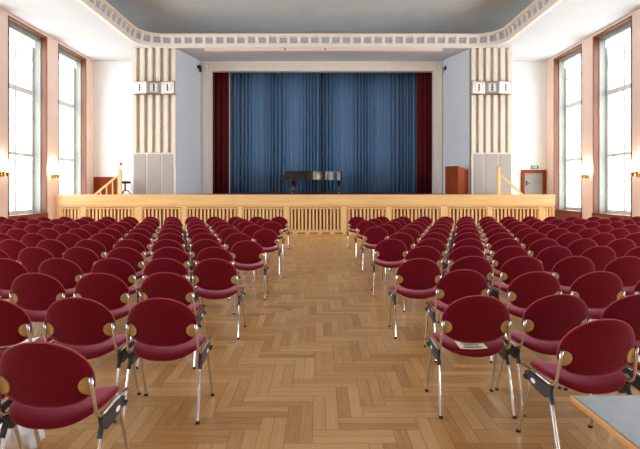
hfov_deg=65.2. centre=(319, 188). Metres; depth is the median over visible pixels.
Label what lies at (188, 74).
wall
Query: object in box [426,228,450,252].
chair
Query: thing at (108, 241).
chair
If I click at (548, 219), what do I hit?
chair
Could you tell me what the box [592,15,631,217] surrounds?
window
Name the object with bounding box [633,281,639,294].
chair
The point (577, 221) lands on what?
chair
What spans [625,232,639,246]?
chair
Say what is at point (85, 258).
chair
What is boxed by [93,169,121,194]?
stair railing
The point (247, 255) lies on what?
chair
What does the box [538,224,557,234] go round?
chair
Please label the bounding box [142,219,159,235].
chair
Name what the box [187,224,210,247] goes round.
chair
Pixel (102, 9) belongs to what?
crown molding
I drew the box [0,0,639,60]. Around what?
ceiling
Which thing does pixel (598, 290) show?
chair
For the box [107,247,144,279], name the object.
chair
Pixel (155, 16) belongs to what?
ceiling
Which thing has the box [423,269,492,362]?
chair
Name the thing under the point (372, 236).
chair
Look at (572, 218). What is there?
chair
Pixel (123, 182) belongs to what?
stool
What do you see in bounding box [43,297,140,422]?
chair
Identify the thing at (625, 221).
chair
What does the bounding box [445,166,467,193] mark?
lectern
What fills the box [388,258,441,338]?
chair
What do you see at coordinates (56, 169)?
wall sconce
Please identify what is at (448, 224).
chair
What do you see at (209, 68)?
frame
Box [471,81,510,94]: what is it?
lamp
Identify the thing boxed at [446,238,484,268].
chair
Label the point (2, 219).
chair
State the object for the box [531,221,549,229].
chair
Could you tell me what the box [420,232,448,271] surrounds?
chair
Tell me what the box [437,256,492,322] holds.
chair
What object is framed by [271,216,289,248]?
chair
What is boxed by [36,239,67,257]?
chair
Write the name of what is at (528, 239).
chair
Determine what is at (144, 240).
chair
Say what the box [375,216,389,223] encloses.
chair
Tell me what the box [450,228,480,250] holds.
chair
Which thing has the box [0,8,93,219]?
wall
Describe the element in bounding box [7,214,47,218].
panelling
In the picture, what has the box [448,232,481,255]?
chair
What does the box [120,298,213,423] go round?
chair
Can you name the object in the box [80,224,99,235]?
chair
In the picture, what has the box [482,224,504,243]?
chair
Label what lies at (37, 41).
window
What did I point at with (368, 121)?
stage curtain
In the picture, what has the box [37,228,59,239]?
chair
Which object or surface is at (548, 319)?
chair
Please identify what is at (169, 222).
chair
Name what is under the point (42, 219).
chair
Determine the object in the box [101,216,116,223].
chair
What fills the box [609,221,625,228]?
chair
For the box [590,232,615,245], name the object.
chair
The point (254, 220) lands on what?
chair
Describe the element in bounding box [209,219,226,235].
chair
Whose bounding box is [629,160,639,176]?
wall sconce
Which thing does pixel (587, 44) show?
wall
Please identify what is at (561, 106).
window
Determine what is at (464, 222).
chair
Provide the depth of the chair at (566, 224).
11.08 m
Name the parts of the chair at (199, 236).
backrest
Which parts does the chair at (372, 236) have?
seat, backrest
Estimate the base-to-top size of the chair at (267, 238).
0.842 m
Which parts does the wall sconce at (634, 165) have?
lamp shade, lamp shade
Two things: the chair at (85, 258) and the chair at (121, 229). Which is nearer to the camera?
the chair at (85, 258)
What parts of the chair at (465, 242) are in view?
backrest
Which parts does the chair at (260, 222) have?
backrest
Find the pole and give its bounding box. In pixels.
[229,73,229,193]
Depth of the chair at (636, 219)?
13.04 m
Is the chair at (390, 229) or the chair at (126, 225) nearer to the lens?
the chair at (390, 229)
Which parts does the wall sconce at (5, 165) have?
lamp shade, lamp shade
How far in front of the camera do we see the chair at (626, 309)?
3.41 m
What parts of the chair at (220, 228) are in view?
backrest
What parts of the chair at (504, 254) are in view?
seat, backrest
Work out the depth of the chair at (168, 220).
12.00 m
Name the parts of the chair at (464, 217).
backrest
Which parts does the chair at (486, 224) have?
backrest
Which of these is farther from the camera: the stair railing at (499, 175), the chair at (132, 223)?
the stair railing at (499, 175)
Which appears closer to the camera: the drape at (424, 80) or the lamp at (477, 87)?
the lamp at (477, 87)
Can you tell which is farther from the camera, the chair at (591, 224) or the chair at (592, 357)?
the chair at (591, 224)
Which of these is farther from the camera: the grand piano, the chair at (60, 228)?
the grand piano
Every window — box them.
[8,15,47,217]
[58,43,85,194]
[554,43,581,212]
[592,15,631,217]
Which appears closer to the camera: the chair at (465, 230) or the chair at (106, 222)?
the chair at (465, 230)
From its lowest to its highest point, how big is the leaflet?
0.025 m
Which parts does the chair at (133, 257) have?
seat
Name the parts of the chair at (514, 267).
seat, pivot plate, backrest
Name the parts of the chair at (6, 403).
leg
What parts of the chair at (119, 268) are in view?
backrest, pivot plate, seat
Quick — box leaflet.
[454,340,486,348]
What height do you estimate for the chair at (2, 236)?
0.842 m
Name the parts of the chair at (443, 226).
backrest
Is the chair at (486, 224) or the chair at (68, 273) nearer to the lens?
the chair at (68, 273)
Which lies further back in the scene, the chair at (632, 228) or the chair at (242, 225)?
the chair at (242, 225)
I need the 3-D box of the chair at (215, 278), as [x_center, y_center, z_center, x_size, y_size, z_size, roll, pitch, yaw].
[-1.090,1.132,5.375,0.541,0.844,0.506,0,0,0]
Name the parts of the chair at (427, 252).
leg, backrest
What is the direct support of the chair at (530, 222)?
on the floor
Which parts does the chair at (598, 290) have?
seat, backrest, pivot plate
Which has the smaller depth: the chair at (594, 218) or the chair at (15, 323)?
the chair at (15, 323)
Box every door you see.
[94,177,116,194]
[521,170,545,194]
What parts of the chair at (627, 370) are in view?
seat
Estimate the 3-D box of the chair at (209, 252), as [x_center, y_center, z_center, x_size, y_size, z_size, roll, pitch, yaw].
[-1.310,1.133,6.406,0.541,0.842,0.503,0,0,0]
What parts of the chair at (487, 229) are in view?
backrest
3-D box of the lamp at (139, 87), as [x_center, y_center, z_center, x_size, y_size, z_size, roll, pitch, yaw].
[-5.955,-3.621,17.898,1.510,0.463,0.182,0,0,0]
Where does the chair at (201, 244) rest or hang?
on the floor
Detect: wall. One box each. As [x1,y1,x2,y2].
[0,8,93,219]
[94,61,545,194]
[177,49,199,193]
[442,49,469,193]
[546,8,639,218]
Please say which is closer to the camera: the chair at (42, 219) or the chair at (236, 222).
the chair at (236, 222)
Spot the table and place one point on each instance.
(619, 415)
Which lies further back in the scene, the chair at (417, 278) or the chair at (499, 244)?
the chair at (499, 244)
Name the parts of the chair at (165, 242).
backrest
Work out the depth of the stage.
16.83 m
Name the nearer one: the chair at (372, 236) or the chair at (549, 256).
the chair at (549, 256)
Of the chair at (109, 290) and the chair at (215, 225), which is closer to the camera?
the chair at (109, 290)
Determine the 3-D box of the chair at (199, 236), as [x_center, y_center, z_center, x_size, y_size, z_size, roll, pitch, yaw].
[-1.882,1.133,8.345,0.541,0.842,0.503,0,0,0]
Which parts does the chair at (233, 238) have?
backrest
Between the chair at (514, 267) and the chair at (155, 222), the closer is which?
the chair at (514, 267)
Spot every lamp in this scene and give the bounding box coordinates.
[133,81,174,94]
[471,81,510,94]
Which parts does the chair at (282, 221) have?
backrest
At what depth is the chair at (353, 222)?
12.97 m
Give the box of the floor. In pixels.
[1,235,639,448]
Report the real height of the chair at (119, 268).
0.844 m
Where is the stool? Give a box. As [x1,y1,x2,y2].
[122,181,130,193]
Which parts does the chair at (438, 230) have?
backrest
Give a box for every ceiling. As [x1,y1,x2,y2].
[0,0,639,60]
[106,0,533,33]
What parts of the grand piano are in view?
leg, lid, leg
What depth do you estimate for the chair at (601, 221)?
12.06 m
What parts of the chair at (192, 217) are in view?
backrest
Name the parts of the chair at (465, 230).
backrest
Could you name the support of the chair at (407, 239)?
on the floor
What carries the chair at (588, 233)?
on the floor
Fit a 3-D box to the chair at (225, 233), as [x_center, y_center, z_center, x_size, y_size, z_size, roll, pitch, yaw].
[-1.633,1.133,9.338,0.541,0.842,0.503,0,0,0]
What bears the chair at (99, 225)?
on the floor
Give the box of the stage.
[57,193,554,234]
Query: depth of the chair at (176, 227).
10.08 m
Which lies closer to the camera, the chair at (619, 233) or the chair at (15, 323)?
the chair at (15, 323)
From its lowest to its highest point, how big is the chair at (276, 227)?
0.842 m
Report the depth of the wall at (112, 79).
19.90 m
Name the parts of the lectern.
panel, panel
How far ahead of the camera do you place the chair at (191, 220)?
12.01 m
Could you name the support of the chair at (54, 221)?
on the floor
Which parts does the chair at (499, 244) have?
backrest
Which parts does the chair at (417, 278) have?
leg, leg, pivot plate, seat, backrest, pivot plate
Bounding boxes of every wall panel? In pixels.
[132,48,176,193]
[470,48,511,193]
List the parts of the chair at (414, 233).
backrest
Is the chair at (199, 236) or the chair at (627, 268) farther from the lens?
the chair at (199, 236)
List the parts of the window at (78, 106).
sash, curtain rail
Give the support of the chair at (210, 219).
on the floor
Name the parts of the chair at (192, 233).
backrest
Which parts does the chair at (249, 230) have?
backrest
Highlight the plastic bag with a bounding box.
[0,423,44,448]
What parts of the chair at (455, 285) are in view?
leg, leg, seat, pivot plate, backrest, pivot plate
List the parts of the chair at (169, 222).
backrest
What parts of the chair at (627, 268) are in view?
seat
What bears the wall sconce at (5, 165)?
attached to the wall at (52, 44)
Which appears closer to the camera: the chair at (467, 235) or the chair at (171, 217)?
the chair at (467, 235)
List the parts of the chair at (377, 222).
backrest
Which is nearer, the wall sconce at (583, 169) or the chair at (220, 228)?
the chair at (220, 228)
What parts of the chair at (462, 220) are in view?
backrest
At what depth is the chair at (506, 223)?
12.04 m
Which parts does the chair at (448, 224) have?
backrest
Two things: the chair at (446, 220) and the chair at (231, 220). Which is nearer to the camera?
the chair at (446, 220)
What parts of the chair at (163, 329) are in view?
leg, pivot plate, leg, backrest, seat, pivot plate, leg, leg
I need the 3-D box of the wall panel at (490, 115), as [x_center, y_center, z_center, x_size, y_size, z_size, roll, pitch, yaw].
[6.190,-2.450,18.945,1.460,5.280,1.910,0,0,0]
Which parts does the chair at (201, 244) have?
backrest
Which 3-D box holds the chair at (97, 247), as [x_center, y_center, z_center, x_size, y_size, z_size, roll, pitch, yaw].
[-3.293,1.133,7.335,0.541,0.842,0.503,0,0,1]
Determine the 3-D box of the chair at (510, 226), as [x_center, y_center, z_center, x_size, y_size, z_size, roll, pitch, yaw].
[4.386,1.133,11.325,0.541,0.842,0.503,0,0,-1]
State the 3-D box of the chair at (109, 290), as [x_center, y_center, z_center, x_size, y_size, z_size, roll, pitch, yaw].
[-1.885,1.132,4.491,0.541,0.844,0.506,0,0,0]
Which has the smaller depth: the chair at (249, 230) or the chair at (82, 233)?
the chair at (82, 233)
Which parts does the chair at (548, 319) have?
leg, leg, pivot plate, seat, backrest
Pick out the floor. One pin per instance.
(316, 363)
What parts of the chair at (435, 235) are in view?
backrest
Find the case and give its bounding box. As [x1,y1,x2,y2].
[204,48,442,51]
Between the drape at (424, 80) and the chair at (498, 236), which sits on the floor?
the chair at (498, 236)
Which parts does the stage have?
post, slat panel, post, slat panel, post, slat panel, post, slat panel, post, slat panel, post, slat panel, post, slat panel, post, slat panel, post, slat panel, post, slat panel, post, slat panel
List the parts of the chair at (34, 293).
pivot plate, seat, backrest, pivot plate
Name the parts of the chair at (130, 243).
backrest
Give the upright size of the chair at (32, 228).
0.842 m
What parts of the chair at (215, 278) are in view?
pivot plate, backrest, seat, pivot plate, leg, leg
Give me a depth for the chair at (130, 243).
7.12 m
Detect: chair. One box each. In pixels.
[0,216,6,223]
[0,224,14,233]
[0,233,12,241]
[0,239,26,260]
[0,250,9,258]
[0,258,27,298]
[0,299,55,356]
[0,342,129,448]
[0,391,23,448]
[3,219,17,224]
[6,228,27,241]
[9,273,65,336]
[12,221,29,229]
[15,216,28,221]
[17,247,53,272]
[21,233,46,246]
[24,224,42,232]
[26,219,41,224]
[34,258,82,336]
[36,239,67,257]
[37,217,50,221]
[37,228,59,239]
[38,221,54,228]
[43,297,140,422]
[50,219,64,224]
[52,224,70,233]
[56,233,82,248]
[58,217,73,221]
[62,247,98,275]
[63,221,80,228]
[67,228,90,239]
[73,219,89,225]
[73,273,133,338]
[74,239,106,259]
[80,217,94,221]
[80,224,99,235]
[89,221,106,229]
[90,233,116,256]
[91,258,140,302]
[97,219,112,226]
[99,228,122,241]
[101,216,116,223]
[107,224,127,238]
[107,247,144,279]
[113,239,149,265]
[114,221,132,231]
[120,219,136,228]
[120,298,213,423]
[123,216,138,224]
[124,233,151,257]
[127,228,152,247]
[134,224,156,243]
[136,272,205,368]
[138,221,157,239]
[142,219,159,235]
[143,216,160,231]
[143,258,199,325]
[151,239,191,270]
[152,247,197,303]
[156,233,191,275]
[157,228,188,251]
[161,221,185,239]
[161,224,186,245]
[163,216,185,231]
[164,219,185,235]
[184,216,200,231]
[186,219,205,227]
[186,221,206,239]
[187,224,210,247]
[187,228,211,253]
[189,233,218,278]
[189,239,221,280]
[192,258,245,338]
[195,247,240,313]
[206,216,220,230]
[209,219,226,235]
[211,221,229,234]
[215,224,235,244]
[218,228,244,273]
[224,233,257,283]
[227,216,241,225]
[228,240,268,299]
[233,219,249,227]
[236,221,253,232]
[242,224,268,264]
[249,217,263,224]
[251,229,281,275]
[256,219,277,253]
[262,221,284,258]
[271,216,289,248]
[346,217,367,248]
[354,221,376,257]
[360,227,389,270]
[362,219,382,247]
[370,224,396,261]
[371,239,407,295]
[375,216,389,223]
[382,233,414,282]
[385,221,402,231]
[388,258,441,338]
[390,228,420,273]
[391,219,406,227]
[396,216,410,224]
[397,246,441,311]
[403,224,423,237]
[408,221,427,234]
[412,219,429,234]
[415,238,446,273]
[417,216,432,230]
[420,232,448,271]
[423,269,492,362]
[425,295,516,418]
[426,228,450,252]
[429,224,451,243]
[433,219,452,237]
[433,221,452,240]
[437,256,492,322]
[438,216,453,231]
[442,246,484,275]
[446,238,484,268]
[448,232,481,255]
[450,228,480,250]
[451,219,473,235]
[451,221,476,239]
[451,224,477,244]
[453,216,474,231]
[478,216,494,231]
[479,219,496,234]
[480,221,500,238]
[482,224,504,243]
[483,228,509,248]
[485,232,513,258]
[488,238,521,286]
[488,256,543,299]
[489,246,528,284]
[495,294,592,416]
[500,216,515,224]
[502,219,518,228]
[504,271,561,366]
[506,221,524,232]
[510,224,530,238]
[515,228,538,243]
[516,319,638,448]
[521,216,536,222]
[521,233,547,251]
[525,219,541,226]
[528,238,558,257]
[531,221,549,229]
[536,246,572,273]
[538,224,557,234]
[543,216,557,222]
[546,228,569,240]
[549,219,564,225]
[551,256,596,319]
[556,233,581,247]
[558,221,574,228]
[564,294,639,394]
[565,216,578,221]
[567,224,585,232]
[567,238,597,255]
[569,271,628,365]
[573,219,588,224]
[577,228,599,238]
[581,246,616,271]
[583,221,600,227]
[586,216,600,220]
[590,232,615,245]
[595,224,613,232]
[596,219,611,224]
[603,256,639,295]
[606,238,635,258]
[608,228,629,238]
[609,216,621,221]
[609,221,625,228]
[616,362,639,394]
[620,219,634,224]
[622,224,639,233]
[624,246,639,257]
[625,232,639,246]
[630,216,639,222]
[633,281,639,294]
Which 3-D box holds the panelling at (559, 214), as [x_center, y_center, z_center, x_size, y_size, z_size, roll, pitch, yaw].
[8.995,1.192,8.550,0.050,0.715,21.420,0,0,0]
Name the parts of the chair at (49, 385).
leg, pivot plate, leg, backrest, seat, pivot plate, leg, leg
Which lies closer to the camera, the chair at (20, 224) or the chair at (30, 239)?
the chair at (30, 239)
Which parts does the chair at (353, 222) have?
backrest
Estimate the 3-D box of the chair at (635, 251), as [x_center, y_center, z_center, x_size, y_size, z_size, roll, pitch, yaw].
[4.082,1.133,6.517,0.541,0.842,0.503,0,0,0]
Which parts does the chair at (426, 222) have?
backrest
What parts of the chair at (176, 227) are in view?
backrest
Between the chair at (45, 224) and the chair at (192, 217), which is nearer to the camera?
the chair at (45, 224)
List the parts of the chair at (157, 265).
backrest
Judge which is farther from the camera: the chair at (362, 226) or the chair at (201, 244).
the chair at (362, 226)
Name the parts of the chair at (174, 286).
pivot plate, backrest, pivot plate, seat, leg, leg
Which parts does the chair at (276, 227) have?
backrest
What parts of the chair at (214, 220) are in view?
backrest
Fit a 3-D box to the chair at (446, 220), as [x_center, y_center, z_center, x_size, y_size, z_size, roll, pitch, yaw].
[2.973,1.133,12.279,0.541,0.842,0.503,0,0,0]
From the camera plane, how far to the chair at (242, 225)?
11.02 m
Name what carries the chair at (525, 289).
on the floor
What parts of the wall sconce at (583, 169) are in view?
lamp shade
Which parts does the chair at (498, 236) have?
backrest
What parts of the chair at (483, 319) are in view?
leg, leg, pivot plate, seat, backrest, leg, pivot plate, leg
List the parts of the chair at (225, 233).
backrest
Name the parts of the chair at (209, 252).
backrest, leg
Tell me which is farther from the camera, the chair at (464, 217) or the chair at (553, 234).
the chair at (464, 217)
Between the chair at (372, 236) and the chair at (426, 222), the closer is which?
the chair at (372, 236)
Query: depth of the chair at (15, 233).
9.09 m
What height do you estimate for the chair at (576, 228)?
0.842 m
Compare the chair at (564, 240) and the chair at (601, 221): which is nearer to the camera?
the chair at (564, 240)
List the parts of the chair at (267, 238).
backrest, seat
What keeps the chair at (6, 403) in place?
on the floor
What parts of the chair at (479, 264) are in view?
backrest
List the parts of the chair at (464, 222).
backrest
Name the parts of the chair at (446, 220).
backrest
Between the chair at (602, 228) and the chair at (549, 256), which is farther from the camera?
the chair at (602, 228)
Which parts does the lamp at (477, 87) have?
plate, plate, plate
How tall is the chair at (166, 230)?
0.842 m
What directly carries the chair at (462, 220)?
on the floor
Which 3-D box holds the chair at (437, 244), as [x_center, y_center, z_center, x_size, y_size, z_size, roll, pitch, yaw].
[1.605,1.133,7.455,0.541,0.842,0.503,0,0,-1]
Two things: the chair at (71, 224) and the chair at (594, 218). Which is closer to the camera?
the chair at (71, 224)
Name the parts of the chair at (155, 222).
backrest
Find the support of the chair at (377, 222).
on the floor
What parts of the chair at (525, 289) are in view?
pivot plate, seat, backrest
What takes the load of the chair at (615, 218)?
on the floor
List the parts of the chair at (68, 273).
leg, backrest, seat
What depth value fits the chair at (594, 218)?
13.04 m
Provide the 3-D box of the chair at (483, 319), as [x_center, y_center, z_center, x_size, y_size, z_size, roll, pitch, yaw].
[1.066,1.132,3.595,0.541,0.844,0.506,0,0,0]
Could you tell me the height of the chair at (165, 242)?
0.842 m
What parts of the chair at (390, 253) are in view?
leg, leg, seat, backrest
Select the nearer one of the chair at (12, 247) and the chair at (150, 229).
the chair at (12, 247)
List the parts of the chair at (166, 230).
backrest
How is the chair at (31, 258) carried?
on the floor
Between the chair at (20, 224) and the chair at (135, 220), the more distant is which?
the chair at (135, 220)
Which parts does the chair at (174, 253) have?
backrest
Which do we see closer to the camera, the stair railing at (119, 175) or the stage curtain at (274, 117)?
the stair railing at (119, 175)
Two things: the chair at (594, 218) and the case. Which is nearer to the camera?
the chair at (594, 218)
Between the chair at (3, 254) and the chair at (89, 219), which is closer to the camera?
the chair at (3, 254)
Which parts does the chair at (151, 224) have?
backrest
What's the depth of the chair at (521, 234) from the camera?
9.17 m
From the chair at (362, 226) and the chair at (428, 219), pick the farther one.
the chair at (428, 219)
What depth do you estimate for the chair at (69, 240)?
8.14 m
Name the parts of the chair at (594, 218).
backrest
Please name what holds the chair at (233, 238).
on the floor
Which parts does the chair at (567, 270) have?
seat, backrest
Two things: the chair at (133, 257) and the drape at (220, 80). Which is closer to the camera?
the chair at (133, 257)
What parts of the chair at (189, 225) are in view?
backrest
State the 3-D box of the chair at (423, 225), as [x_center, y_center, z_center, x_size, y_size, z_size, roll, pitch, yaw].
[2.161,1.133,11.330,0.541,0.842,0.503,0,0,1]
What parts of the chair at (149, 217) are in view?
backrest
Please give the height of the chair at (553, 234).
0.842 m
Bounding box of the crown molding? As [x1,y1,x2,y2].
[77,0,562,47]
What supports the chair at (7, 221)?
on the floor
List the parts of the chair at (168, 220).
backrest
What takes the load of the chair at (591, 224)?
on the floor
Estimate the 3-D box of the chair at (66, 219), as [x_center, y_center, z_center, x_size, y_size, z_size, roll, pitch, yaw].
[-6.617,1.133,13.182,0.541,0.842,0.503,0,0,0]
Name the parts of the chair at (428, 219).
backrest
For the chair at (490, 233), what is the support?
on the floor
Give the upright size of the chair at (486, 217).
0.842 m
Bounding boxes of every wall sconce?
[0,160,10,176]
[51,165,60,178]
[579,165,588,178]
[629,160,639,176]
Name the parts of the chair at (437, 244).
backrest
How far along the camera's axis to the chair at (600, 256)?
6.29 m
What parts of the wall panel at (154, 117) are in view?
grille panel, grille panel, grille panel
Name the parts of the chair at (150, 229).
backrest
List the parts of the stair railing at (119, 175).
handrail, newel post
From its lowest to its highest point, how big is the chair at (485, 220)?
0.842 m
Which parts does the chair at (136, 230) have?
backrest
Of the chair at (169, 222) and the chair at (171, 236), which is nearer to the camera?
the chair at (171, 236)
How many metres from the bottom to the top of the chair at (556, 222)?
0.842 m
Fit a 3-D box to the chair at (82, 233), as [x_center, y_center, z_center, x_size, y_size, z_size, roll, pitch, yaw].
[-4.413,1.133,9.318,0.541,0.842,0.503,0,0,0]
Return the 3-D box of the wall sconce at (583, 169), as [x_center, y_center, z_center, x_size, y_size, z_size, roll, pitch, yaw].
[8.893,-0.583,16.830,0.215,0.455,0.390,0,0,0]
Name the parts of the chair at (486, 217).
backrest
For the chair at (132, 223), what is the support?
on the floor
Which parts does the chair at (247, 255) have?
backrest, seat, leg, leg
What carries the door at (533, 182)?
in the wall at (112, 79)
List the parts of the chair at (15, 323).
backrest, pivot plate, seat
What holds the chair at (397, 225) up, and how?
on the floor
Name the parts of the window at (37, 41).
sash, curtain rail, sill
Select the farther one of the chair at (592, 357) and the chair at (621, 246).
the chair at (621, 246)
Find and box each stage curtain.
[230,73,318,192]
[319,73,416,192]
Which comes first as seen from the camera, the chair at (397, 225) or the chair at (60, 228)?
the chair at (60, 228)
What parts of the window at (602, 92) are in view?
sill, curtain rail, sash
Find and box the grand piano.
[280,171,341,193]
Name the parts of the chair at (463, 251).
backrest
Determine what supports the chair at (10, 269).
on the floor
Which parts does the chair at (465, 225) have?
backrest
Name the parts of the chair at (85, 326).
pivot plate, backrest, seat, pivot plate, leg, leg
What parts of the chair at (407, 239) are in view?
backrest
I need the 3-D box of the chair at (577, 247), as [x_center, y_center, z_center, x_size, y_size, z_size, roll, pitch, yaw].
[3.824,1.133,7.458,0.541,0.842,0.503,0,0,0]
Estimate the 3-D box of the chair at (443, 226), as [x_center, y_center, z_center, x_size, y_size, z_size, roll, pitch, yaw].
[2.442,1.133,10.376,0.541,0.842,0.503,0,0,0]
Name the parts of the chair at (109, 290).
backrest, seat, pivot plate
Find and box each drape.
[213,73,228,192]
[417,73,431,192]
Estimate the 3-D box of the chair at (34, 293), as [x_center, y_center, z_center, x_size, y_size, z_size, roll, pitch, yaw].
[-2.439,1.132,4.496,0.541,0.844,0.506,0,0,0]
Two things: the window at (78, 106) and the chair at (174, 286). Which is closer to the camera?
the chair at (174, 286)
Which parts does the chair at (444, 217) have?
backrest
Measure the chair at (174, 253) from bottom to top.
0.842 m
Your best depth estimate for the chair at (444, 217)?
13.03 m
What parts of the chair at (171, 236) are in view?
backrest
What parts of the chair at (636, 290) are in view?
backrest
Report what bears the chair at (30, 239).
on the floor
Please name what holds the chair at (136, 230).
on the floor
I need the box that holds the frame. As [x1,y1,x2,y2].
[203,62,441,193]
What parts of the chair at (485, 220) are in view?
backrest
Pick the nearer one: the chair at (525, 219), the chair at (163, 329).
the chair at (163, 329)
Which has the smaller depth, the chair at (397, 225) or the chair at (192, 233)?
the chair at (192, 233)
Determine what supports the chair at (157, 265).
on the floor
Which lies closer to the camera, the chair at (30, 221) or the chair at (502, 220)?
the chair at (30, 221)
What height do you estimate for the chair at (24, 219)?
0.842 m
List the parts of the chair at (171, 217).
backrest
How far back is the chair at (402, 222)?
12.05 m
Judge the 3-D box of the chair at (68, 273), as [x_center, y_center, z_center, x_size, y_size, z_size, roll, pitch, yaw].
[-2.720,1.132,5.412,0.541,0.844,0.506,0,0,0]
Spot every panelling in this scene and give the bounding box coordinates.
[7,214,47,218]
[555,211,629,219]
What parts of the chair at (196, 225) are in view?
backrest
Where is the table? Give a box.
[570,395,639,448]
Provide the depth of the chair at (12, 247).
7.11 m
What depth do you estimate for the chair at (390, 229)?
10.16 m
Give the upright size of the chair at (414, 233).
0.842 m
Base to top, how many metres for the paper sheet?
0.025 m
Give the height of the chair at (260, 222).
0.842 m
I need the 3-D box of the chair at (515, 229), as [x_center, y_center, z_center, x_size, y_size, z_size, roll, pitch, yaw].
[4.108,1.133,10.368,0.541,0.842,0.503,0,0,0]
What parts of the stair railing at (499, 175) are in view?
newel post, handrail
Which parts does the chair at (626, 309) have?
backrest, seat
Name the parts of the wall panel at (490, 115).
grille panel, grille panel, grille panel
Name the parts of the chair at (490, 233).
backrest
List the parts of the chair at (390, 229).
backrest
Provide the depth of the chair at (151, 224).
11.03 m
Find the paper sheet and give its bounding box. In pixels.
[0,337,39,347]
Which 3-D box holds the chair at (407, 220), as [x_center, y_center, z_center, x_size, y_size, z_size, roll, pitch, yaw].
[2.166,1.133,13.268,0.541,0.842,0.503,0,0,0]
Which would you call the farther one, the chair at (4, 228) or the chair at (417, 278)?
the chair at (4, 228)
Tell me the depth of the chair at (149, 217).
12.95 m
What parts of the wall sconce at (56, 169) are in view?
lamp shade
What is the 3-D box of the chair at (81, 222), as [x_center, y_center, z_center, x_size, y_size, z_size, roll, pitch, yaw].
[-5.756,1.133,12.234,0.541,0.842,0.503,0,0,0]
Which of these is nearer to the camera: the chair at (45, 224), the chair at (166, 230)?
the chair at (166, 230)
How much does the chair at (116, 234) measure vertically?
0.842 m
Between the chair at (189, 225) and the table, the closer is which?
the table
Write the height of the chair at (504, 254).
0.842 m
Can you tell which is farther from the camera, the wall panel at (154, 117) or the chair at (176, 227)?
the wall panel at (154, 117)
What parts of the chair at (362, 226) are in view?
backrest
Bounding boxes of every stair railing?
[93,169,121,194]
[497,166,523,194]
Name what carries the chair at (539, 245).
on the floor
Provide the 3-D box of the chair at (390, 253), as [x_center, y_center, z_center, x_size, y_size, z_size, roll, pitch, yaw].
[1.035,1.133,7.424,0.541,0.842,0.503,0,0,2]
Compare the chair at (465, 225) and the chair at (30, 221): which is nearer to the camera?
the chair at (465, 225)
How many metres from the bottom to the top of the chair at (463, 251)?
0.842 m
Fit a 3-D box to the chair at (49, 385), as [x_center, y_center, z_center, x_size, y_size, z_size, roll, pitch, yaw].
[-1.315,1.132,2.575,0.541,0.844,0.506,0,0,1]
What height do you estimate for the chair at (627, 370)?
0.844 m
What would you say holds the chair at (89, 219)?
on the floor
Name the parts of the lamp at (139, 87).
plate, plate, plate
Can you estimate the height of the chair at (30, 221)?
0.842 m
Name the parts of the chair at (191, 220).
backrest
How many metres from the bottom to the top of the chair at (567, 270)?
0.844 m
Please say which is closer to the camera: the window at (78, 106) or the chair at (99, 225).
the chair at (99, 225)
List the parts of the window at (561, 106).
sill, curtain rail, sash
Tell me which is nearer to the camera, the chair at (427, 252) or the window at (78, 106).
the chair at (427, 252)
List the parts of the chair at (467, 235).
backrest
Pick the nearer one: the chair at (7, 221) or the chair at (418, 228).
the chair at (418, 228)
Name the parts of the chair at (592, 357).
leg, leg, pivot plate, seat, leg, backrest, pivot plate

